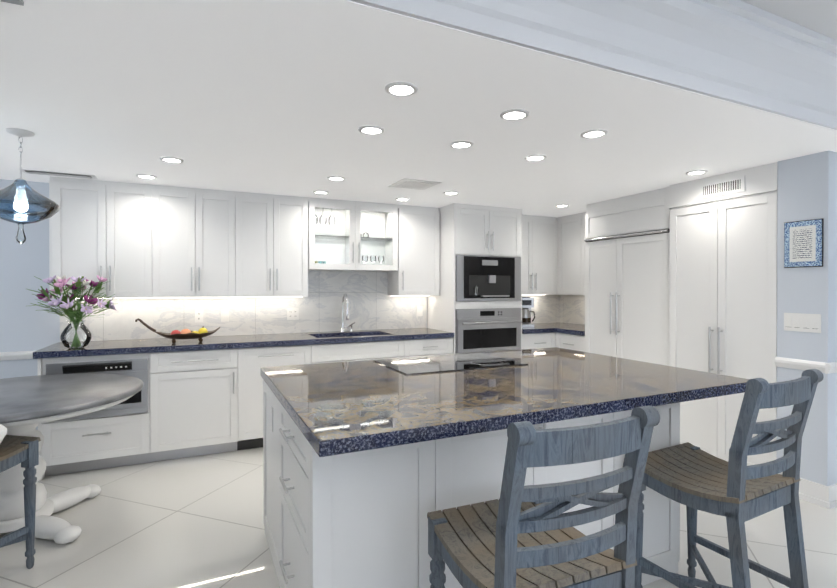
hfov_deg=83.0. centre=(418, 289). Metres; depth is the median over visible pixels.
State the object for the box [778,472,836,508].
baseboard
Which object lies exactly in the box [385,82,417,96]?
recessed light
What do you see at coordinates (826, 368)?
trim
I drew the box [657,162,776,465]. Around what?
tall cabinet
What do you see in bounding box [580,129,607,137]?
recessed light
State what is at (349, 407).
island countertop
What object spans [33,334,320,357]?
countertop
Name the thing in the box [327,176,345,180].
recessed light
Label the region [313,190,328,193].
recessed light
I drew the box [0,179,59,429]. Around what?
wall
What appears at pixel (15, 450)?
chair
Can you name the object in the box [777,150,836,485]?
wall
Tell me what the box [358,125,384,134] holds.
recessed light
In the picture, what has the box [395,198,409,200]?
recessed light
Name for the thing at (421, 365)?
cooktop
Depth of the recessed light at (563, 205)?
4.94 m
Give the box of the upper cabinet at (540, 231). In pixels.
[525,215,556,297]
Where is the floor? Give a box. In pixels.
[0,447,836,587]
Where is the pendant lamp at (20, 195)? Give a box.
[0,128,59,243]
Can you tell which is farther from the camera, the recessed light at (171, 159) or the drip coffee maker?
the drip coffee maker
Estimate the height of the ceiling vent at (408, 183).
0.010 m
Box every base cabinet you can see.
[33,350,160,480]
[161,346,248,460]
[249,342,320,448]
[381,334,452,357]
[525,330,552,348]
[553,330,580,350]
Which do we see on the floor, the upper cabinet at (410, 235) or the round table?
the round table
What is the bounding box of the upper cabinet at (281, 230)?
[245,192,316,297]
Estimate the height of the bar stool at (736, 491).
1.070 m
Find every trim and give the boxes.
[0,351,34,360]
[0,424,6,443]
[819,362,836,373]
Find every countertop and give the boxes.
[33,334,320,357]
[260,347,749,458]
[373,326,452,341]
[525,322,580,333]
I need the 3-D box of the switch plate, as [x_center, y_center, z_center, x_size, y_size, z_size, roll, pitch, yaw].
[2.522,0.215,3.108,0.011,0.120,0.204,0,0,-25]
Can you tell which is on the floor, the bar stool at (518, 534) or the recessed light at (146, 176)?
the bar stool at (518, 534)
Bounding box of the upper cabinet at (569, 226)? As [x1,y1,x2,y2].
[557,213,580,297]
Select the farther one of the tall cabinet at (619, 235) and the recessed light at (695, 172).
the tall cabinet at (619, 235)
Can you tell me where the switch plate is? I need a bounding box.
[784,313,820,332]
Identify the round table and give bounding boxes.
[0,373,143,543]
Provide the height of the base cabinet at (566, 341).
0.880 m
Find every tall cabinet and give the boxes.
[425,203,524,353]
[581,189,656,363]
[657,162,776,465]
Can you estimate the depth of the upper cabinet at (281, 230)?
4.38 m
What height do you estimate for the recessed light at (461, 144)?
0.009 m
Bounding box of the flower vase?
[27,275,117,348]
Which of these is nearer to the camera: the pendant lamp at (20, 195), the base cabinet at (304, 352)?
the pendant lamp at (20, 195)
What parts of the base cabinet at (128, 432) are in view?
microwave drawer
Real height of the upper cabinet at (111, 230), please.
0.948 m
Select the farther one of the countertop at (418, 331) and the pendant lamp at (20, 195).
the countertop at (418, 331)
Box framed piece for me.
[784,218,823,267]
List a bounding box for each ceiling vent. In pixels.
[18,168,96,178]
[388,178,441,189]
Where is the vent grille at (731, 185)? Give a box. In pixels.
[699,175,744,198]
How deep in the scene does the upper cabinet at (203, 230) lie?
4.09 m
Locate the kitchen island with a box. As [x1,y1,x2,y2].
[261,375,679,587]
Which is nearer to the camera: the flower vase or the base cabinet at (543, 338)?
the flower vase
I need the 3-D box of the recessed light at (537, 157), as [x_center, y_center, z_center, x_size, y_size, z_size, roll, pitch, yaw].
[0.777,-0.874,3.141,0.146,0.009,0.146,0,0,-25]
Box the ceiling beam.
[349,0,836,129]
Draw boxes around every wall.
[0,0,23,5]
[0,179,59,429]
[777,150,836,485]
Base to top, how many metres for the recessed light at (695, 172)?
0.009 m
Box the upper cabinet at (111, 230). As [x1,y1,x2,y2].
[49,176,160,301]
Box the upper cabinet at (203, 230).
[161,185,244,297]
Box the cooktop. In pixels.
[372,352,523,374]
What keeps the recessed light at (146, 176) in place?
in the ceiling at (284, 97)
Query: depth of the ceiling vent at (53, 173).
3.57 m
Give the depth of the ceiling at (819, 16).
2.00 m
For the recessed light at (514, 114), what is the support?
in the ceiling at (284, 97)
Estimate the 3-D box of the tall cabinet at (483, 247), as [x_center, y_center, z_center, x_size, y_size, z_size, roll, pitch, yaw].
[0.621,0.237,5.265,0.855,2.248,0.644,0,0,-25]
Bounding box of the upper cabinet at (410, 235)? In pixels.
[381,203,440,297]
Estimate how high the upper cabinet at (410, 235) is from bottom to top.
0.948 m
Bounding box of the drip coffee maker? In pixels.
[522,297,534,326]
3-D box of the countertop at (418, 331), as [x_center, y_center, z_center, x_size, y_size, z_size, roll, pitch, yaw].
[-0.055,0.457,4.948,0.620,0.049,0.649,0,0,-25]
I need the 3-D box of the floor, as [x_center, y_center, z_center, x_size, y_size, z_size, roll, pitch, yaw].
[1.794,1.417,1.684,9.500,0.080,8.540,0,0,-25]
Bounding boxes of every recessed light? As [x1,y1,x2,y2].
[136,174,156,178]
[160,156,183,162]
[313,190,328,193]
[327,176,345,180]
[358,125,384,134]
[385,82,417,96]
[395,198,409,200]
[443,191,458,194]
[449,141,473,148]
[500,109,528,120]
[524,154,546,160]
[555,204,568,206]
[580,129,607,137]
[685,170,707,174]
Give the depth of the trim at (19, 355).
3.80 m
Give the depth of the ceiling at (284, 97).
2.34 m
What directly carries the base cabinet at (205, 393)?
on the floor
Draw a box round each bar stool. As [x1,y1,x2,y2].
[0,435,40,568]
[427,406,659,587]
[635,369,823,587]
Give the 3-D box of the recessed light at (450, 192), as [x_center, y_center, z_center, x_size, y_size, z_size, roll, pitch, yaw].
[0.297,-0.879,4.308,0.146,0.009,0.146,0,0,-25]
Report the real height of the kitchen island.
0.879 m
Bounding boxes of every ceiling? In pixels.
[0,0,836,217]
[741,0,836,39]
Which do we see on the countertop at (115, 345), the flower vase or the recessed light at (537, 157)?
the flower vase
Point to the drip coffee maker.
(527, 303)
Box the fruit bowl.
[135,318,219,342]
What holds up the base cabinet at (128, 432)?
on the floor
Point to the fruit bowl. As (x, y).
(201, 333)
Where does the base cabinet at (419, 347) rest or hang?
on the floor
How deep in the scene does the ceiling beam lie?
1.94 m
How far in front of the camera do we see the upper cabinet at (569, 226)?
5.60 m
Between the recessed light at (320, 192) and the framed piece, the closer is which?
the framed piece

